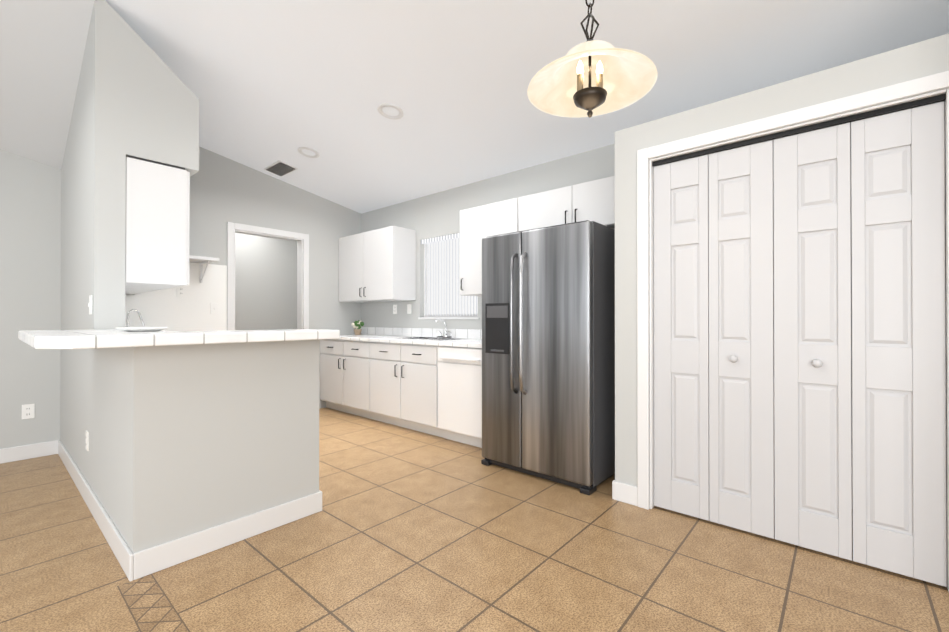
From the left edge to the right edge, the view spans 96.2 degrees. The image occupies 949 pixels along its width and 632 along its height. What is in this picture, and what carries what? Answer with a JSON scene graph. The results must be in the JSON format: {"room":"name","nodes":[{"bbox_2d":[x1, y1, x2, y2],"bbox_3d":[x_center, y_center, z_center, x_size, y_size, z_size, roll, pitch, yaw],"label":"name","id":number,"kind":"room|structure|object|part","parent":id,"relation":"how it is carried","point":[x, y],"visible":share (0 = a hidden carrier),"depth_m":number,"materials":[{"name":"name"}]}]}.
{"room":"kitchen","nodes":[
{"label":"kitchen","id":0,"kind":"room"},
{"bbox_2d":[0,0,93,168],"bbox_3d":[-1.562,-3.419,-0.780,8.850,4.392,4.110,0,0,41],"label":"ceiling","id":1,"kind":"structure","parent":0,"point":[42,45],"depth_m":2.86,"materials":[{"name":"white paint"}]},
{"bbox_2d":[60,0,180,553],"bbox_3d":[-2.485,-0.395,2.817,2.770,3.083,0.146,0,0,41],"label":"wall","id":2,"kind":"structure","parent":0,"point":[93,213],"depth_m":2.54,"materials":[{"name":"grey paint"}]},
{"bbox_2d":[86,430,88,450],"bbox_3d":[-2.407,0.770,2.643,0.072,0.116,0.008,0,0,41],"label":"outlet","id":3,"kind":"object","parent":2,"relation":"attached to","point":[87,440],"visible":1,"depth_m":2.62,"materials":[{"name":"white plastic"}]},
{"bbox_2d":[88,295,91,313],"bbox_3d":[-2.322,-0.071,2.569,0.072,0.116,0.014,0,0,41],"label":"light switch","id":4,"kind":"object","parent":2,"relation":"attached to","point":[90,304],"visible":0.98,"depth_m":2.56,"materials":[{"name":"white plastic"}]},
{"bbox_2d":[56,440,139,581],"bbox_3d":[-2.475,1.089,2.697,2.634,0.115,0.014,0,0,41],"label":"baseboard","id":5,"kind":"structure","parent":2,"relation":"attached to","point":[129,562],"depth_m":2.22,"materials":[{"name":"white wood"}]},
{"bbox_2d":[125,291,148,293],"bbox_3d":[-2.662,-0.604,3.296,0.543,0.792,0.340,0,0,41],"label":"upper cabinet","id":6,"kind":"object","parent":2,"relation":"attached to","point":[126,292],"depth_m":3.64,"materials":[{"name":"white wood"}]},
{"bbox_2d":[125,155,189,290],"bbox_3d":[-2.250,-0.605,2.939,0.546,0.792,0.340,0,0,41],"label":"upper cabinet","id":7,"kind":"object","parent":2,"relation":"attached to","point":[157,220],"depth_m":2.76,"materials":[{"name":"white wood"}]},
{"bbox_2d":[18,329,339,348],"bbox_3d":[-1.600,0.100,2.337,1.206,0.049,1.190,0,0,41],"label":"bar","id":8,"kind":"object","parent":2,"relation":"on","point":[77,339],"visible":0.98,"depth_m":1.83,"materials":[{"name":"tile"}]},
{"bbox_2d":[116,327,167,331],"bbox_3d":[-1.653,0.064,2.119,0.210,0.020,0.210,0,0,41],"label":"plate","id":9,"kind":"object","parent":8,"relation":"on","point":[138,329],"visible":0.96,"depth_m":2.07,"materials":[{"name":"white ceramic"}]},
{"bbox_2d":[126,23,198,176],"bbox_3d":[-2.645,-1.408,3.317,1.640,0.815,0.395,0,0,41],"label":"soffit","id":10,"kind":"structure","parent":0,"point":[162,112],"depth_m":2.75,"materials":[{"name":"grey paint"}]},
{"bbox_2d":[0,146,360,448],"bbox_3d":[-3.911,-0.464,3.194,0.120,3.226,7.070,0,0,41],"label":"wall","id":11,"kind":"structure","parent":0,"point":[30,244],"depth_m":3.56,"materials":[{"name":"grey paint"}]},
{"bbox_2d":[0,440,55,463],"bbox_3d":[-4.827,1.086,2.023,0.018,0.115,4.110,0,0,41],"label":"baseboard","id":12,"kind":"structure","parent":11,"relation":"attached to","point":[23,452],"depth_m":3.43,"materials":[{"name":"white wood"}]},
{"bbox_2d":[22,404,34,418],"bbox_3d":[-3.608,0.767,3.440,0.008,0.116,0.072,0,0,41],"label":"outlet","id":13,"kind":"object","parent":11,"relation":"attached to","point":[28,411],"visible":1,"depth_m":3.44,"materials":[{"name":"white plastic"}]},
{"bbox_2d":[125,262,226,331],"bbox_3d":[-3.019,-0.157,4.122,0.011,0.780,1.128,0,0,41],"label":"backsplash","id":14,"kind":"structure","parent":11,"relation":"attached to","point":[172,311],"depth_m":4.29,"materials":[{"name":"white tile"}]},
{"bbox_2d":[177,286,184,296],"bbox_3d":[-2.915,-0.252,4.228,0.008,0.116,0.072,0,0,41],"label":"outlet","id":15,"kind":"object","parent":14,"relation":"attached to","point":[180,291],"visible":1,"depth_m":4.23,"materials":[{"name":"white plastic"}]},
{"bbox_2d":[210,303,217,313],"bbox_3d":[-2.718,-0.085,4.450,0.014,0.116,0.072,0,0,41],"label":"light switch","id":16,"kind":"object","parent":14,"relation":"attached to","point":[213,308],"visible":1,"depth_m":4.44,"materials":[{"name":"white plastic"}]},
{"bbox_2d":[189,255,218,282],"bbox_3d":[-2.844,-0.465,4.097,0.286,0.235,0.610,0,0,41],"label":"shelf","id":17,"kind":"object","parent":11,"relation":"attached to","point":[201,260],"visible":0.44,"depth_m":4.21,"materials":[{"name":"white wood"}]},
{"bbox_2d":[227,222,308,330],"bbox_3d":[-2.390,0.072,4.937,0.138,2.170,0.920,0,0,41],"label":"door frame","id":18,"kind":"structure","parent":11,"relation":"attached to","point":[302,239],"depth_m":5.00,"materials":[{"name":"white wood"}]},
{"bbox_2d":[181,339,318,536],"bbox_3d":[-1.197,0.635,2.277,0.120,1.020,0.720,0,0,41],"label":"wall","id":19,"kind":"structure","parent":0,"point":[191,439],"depth_m":2.20,"materials":[{"name":"grey paint"}]},
{"bbox_2d":[128,490,321,577],"bbox_3d":[-1.192,1.087,2.181,0.018,0.115,0.884,0,0,41],"label":"baseboard","id":20,"kind":"structure","parent":19,"relation":"attached to","point":[145,562],"depth_m":2.11,"materials":[{"name":"white wood"}]},
{"bbox_2d":[235,233,296,329],"bbox_3d":[-3.504,-0.341,5.575,0.120,3.000,2.935,0,0,41],"label":"wall","id":21,"kind":"structure","parent":0,"point":[265,283],"depth_m":6.06,"materials":[{"name":"white paint"}]},
{"bbox_2d":[0,407,948,631],"bbox_3d":[-1.039,1.163,0.836,10.200,0.050,7.270,0,0,41],"label":"floor","id":22,"kind":"structure","parent":0,"point":[407,530],"depth_m":1.93,"materials":[{"name":"tile"}]},
{"bbox_2d":[320,339,367,417],"bbox_3d":[-1.355,0.718,5.242,1.053,0.880,0.612,0,0,41],"label":"base cabinet","id":23,"kind":"object","parent":22,"relation":"on","point":[343,362],"depth_m":5.00,"materials":[{"name":"white wood"}]},
{"bbox_2d":[368,339,451,435],"bbox_3d":[-0.555,0.715,4.551,1.061,0.880,0.612,0,0,41],"label":"base cabinet","id":24,"kind":"object","parent":22,"relation":"on","point":[427,380],"depth_m":4.31,"materials":[{"name":"white wood"}]},
{"bbox_2d":[339,335,475,342],"bbox_3d":[-0.982,0.256,4.916,2.046,0.039,0.621,0,0,41],"label":"countertop","id":25,"kind":"structure","parent":24,"relation":"on","point":[383,338],"depth_m":4.58,"materials":[{"name":"white tile"}]},
{"bbox_2d":[396,337,462,340],"bbox_3d":[-0.471,0.318,4.494,0.720,0.173,0.380,0,0,41],"label":"sink","id":26,"kind":"object","parent":25,"relation":"in","point":[414,338],"depth_m":4.63,"materials":[{"name":"silver metal"}]},
{"bbox_2d":[435,319,454,337],"bbox_3d":[-0.358,0.130,4.625,0.220,0.210,0.184,0,0,41],"label":"faucet","id":27,"kind":"object","parent":25,"relation":"on","point":[444,333],"depth_m":4.67,"materials":[{"name":"silver metal"}]},
{"bbox_2d":[436,343,481,447],"bbox_3d":[0.076,0.712,4.006,0.607,0.880,0.612,0,0,41],"label":"dishwasher","id":28,"kind":"object","parent":22,"relation":"on","point":[458,365],"depth_m":3.79,"materials":[{"name":"white metal"}]},
{"bbox_2d":[481,220,614,494],"bbox_3d":[0.625,0.262,3.287,0.904,1.775,0.852,0,0,41],"label":"fridge","id":29,"kind":"object","parent":22,"relation":"on","point":[548,353],"visible":0.92,"depth_m":2.94,"materials":[{"name":"silver metal"}]},
{"bbox_3d":[0.312,0.048,3.046,0.106,1.020,0.078,0,0,41],"label":"handle","id":30,"kind":"part","parent":29,"relation":"part of","materials":[{"name":"silver metal"}]},
{"bbox_3d":[-2.228,0.689,3.122,2.506,0.920,0.651,0,0,41],"label":"cabinet","id":31,"kind":"object","parent":22,"relation":"on","visible":0},
{"bbox_2d":[127,309,144,326],"bbox_3d":[-2.244,0.089,2.826,0.040,0.275,0.126,0,0,41],"label":"tap","id":32,"kind":"object","parent":31,"relation":"on","point":[140,317],"visible":0.46,"depth_m":2.81,"materials":[{"name":"silver metal"}]},
{"bbox_2d":[105,0,948,213],"bbox_3d":[0.305,-1.684,2.403,10.200,0.587,3.160,0,0,41],"label":"ceiling","id":33,"kind":"structure","parent":0,"point":[267,83],"depth_m":2.82,"materials":[{"name":"white paint"}]},
{"bbox_2d":[264,160,297,176],"bbox_3d":[-2.126,-1.619,4.670,0.380,0.015,0.200,0,-10,41],"label":"ceiling vent","id":34,"kind":"object","parent":33,"relation":"in","point":[280,168],"visible":0.98,"depth_m":4.65,"materials":[{"name":"white metal"}]},
{"bbox_2d":[297,147,319,157],"bbox_3d":[-1.646,-1.637,4.229,0.208,0.032,0.208,0,-10,41],"label":"recessed light","id":35,"kind":"object","parent":33,"relation":"in","point":[299,149],"visible":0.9,"depth_m":4.21,"materials":[{"name":"white"}]},
{"bbox_2d":[377,103,403,119],"bbox_3d":[-0.667,-1.640,3.388,0.208,0.032,0.208,0,-10,41],"label":"recessed light","id":36,"kind":"object","parent":33,"relation":"in","point":[382,113],"visible":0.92,"depth_m":3.37,"materials":[{"name":"white"}]},
{"bbox_2d":[527,0,657,117],"bbox_3d":[0.389,-1.223,1.438,0.420,1.106,0.420,0,0,41],"label":"pendant light","id":37,"kind":"object","parent":33,"relation":"hanging from","point":[590,77],"visible":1,"depth_m":1.45,"materials":[{"name":"white glass"}]},
{"bbox_2d":[577,73,602,90],"bbox_3d":[0.389,-0.785,1.436,0.070,0.060,0.065,0,0,41],"label":"bulbs","id":38,"kind":"object","parent":37,"relation":"on","point":[599,77],"depth_m":1.43,"materials":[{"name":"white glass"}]},
{"bbox_3d":[0.389,-0.840,1.436,0.073,0.050,0.068,0,0,41],"label":"head bulb","id":39,"kind":"part","parent":37,"relation":"part of","materials":[{"name":"white glass"}]},
{"bbox_3d":[0.389,-1.223,1.438,0.124,1.106,0.124,0,0,41],"label":"cord chain","id":40,"kind":"part","parent":37,"relation":"part of","materials":[{"name":"brown metal"}]},
{"bbox_3d":[0.389,-0.836,1.436,0.420,0.131,0.420,0,0,41],"label":"lamp shade","id":41,"kind":"part","parent":37,"relation":"part of","materials":[{"name":"white glass"}]},
{"bbox_2d":[361,130,851,447],"bbox_3d":[0.125,-0.145,4.482,7.200,2.600,0.160,0,0,41],"label":"wall","id":42,"kind":"structure","parent":0,"point":[432,215],"depth_m":4.68,"materials":[{"name":"grey paint"}]},
{"bbox_2d":[339,226,415,302],"bbox_3d":[-1.250,-0.612,5.314,1.126,0.840,0.376,0,0,41],"label":"upper cabinet","id":43,"kind":"object","parent":42,"relation":"attached to","point":[378,265],"visible":1,"depth_m":5.05,"materials":[{"name":"white wood"}]},
{"bbox_2d":[393,305,396,313],"bbox_3d":[-0.997,-0.092,5.340,0.072,0.116,0.008,0,0,41],"label":"outlet","id":44,"kind":"object","parent":42,"relation":"attached to","point":[394,309],"visible":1,"depth_m":5.34,"materials":[{"name":"white plastic"}]},
{"bbox_2d":[407,304,410,313],"bbox_3d":[-0.794,-0.092,5.161,0.072,0.116,0.014,0,0,41],"label":"outlet","id":45,"kind":"object","parent":42,"relation":"attached to","point":[408,308],"visible":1,"depth_m":5.16,"materials":[{"name":"white plastic"}]},
{"bbox_2d":[360,327,481,338],"bbox_3d":[-0.492,0.186,4.895,2.816,0.100,0.012,0,0,41],"label":"backsplash","id":46,"kind":"structure","parent":42,"relation":"attached to","point":[445,333],"depth_m":4.92,"materials":[{"name":"white tile"}]},
{"bbox_2d":[418,238,478,318],"bbox_3d":[-0.267,-0.442,4.795,0.940,0.945,0.142,0,0,41],"label":"window","id":47,"kind":"structure","parent":42,"relation":"in","point":[433,253],"depth_m":4.95,"materials":[{"name":"white"}]},
{"bbox_2d":[421,233,476,315],"bbox_3d":[-0.282,-0.461,4.777,0.890,0.903,0.046,0,0,41],"label":"window blind","id":48,"kind":"object","parent":47,"relation":"attached to","point":[441,238],"visible":0.65,"depth_m":4.81,"materials":[{"name":"white plastic"}]},
{"bbox_2d":[460,198,517,296],"bbox_3d":[0.216,-0.622,4.046,0.690,0.830,0.376,0,0,41],"label":"upper cabinet","id":49,"kind":"object","parent":42,"relation":"attached to","point":[478,224],"visible":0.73,"depth_m":4.00,"materials":[{"name":"white wood"}]},
{"bbox_2d":[518,176,614,230],"bbox_3d":[0.872,-0.860,3.480,1.037,0.360,0.376,0,0,41],"label":"upper cabinet","id":50,"kind":"object","parent":42,"relation":"attached to","point":[594,200],"visible":0.46,"depth_m":3.37,"materials":[{"name":"white wood"}]},
{"bbox_2d":[615,33,948,508],"bbox_3d":[1.741,-0.009,2.457,1.587,2.310,0.790,0,0,41],"label":"wall","id":51,"kind":"structure","parent":0,"point":[925,58],"depth_m":2.45,"materials":[{"name":"grey paint"}]},
{"bbox_2d":[612,480,636,501],"bbox_3d":[1.142,1.090,2.961,0.041,0.115,0.804,0,0,41],"label":"baseboard","id":52,"kind":"structure","parent":51,"relation":"attached to","point":[621,492],"depth_m":2.63,"materials":[{"name":"white wood"}]},
{"bbox_2d":[637,71,948,590],"bbox_3d":[1.531,0.069,2.177,1.345,2.151,0.128,0,0,41],"label":"door frame","id":53,"kind":"structure","parent":51,"relation":"attached to","point":[645,248],"depth_m":2.39,"materials":[{"name":"white wood"}]},
{"bbox_2d":[652,94,945,166],"bbox_3d":[1.524,-0.917,2.173,1.187,0.022,0.030,0,0,41],"label":"trim","id":54,"kind":"structure","parent":51,"relation":"attached to","point":[888,110],"depth_m":2.06,"materials":[{"name":"black metal"}]},
{"bbox_2d":[653,101,946,586],"bbox_3d":[1.524,0.114,2.168,1.185,2.036,0.068,0,0,41],"label":"pantry door","id":55,"kind":"structure","parent":51,"relation":"in","point":[765,251],"depth_m":2.07,"materials":[{"name":"white wood"}]},
{"bbox_3d":[1.513,0.224,2.155,0.388,0.040,0.034,0,0,41],"label":"knob","id":56,"kind":"part","parent":55,"relation":"part of","materials":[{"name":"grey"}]}
]}

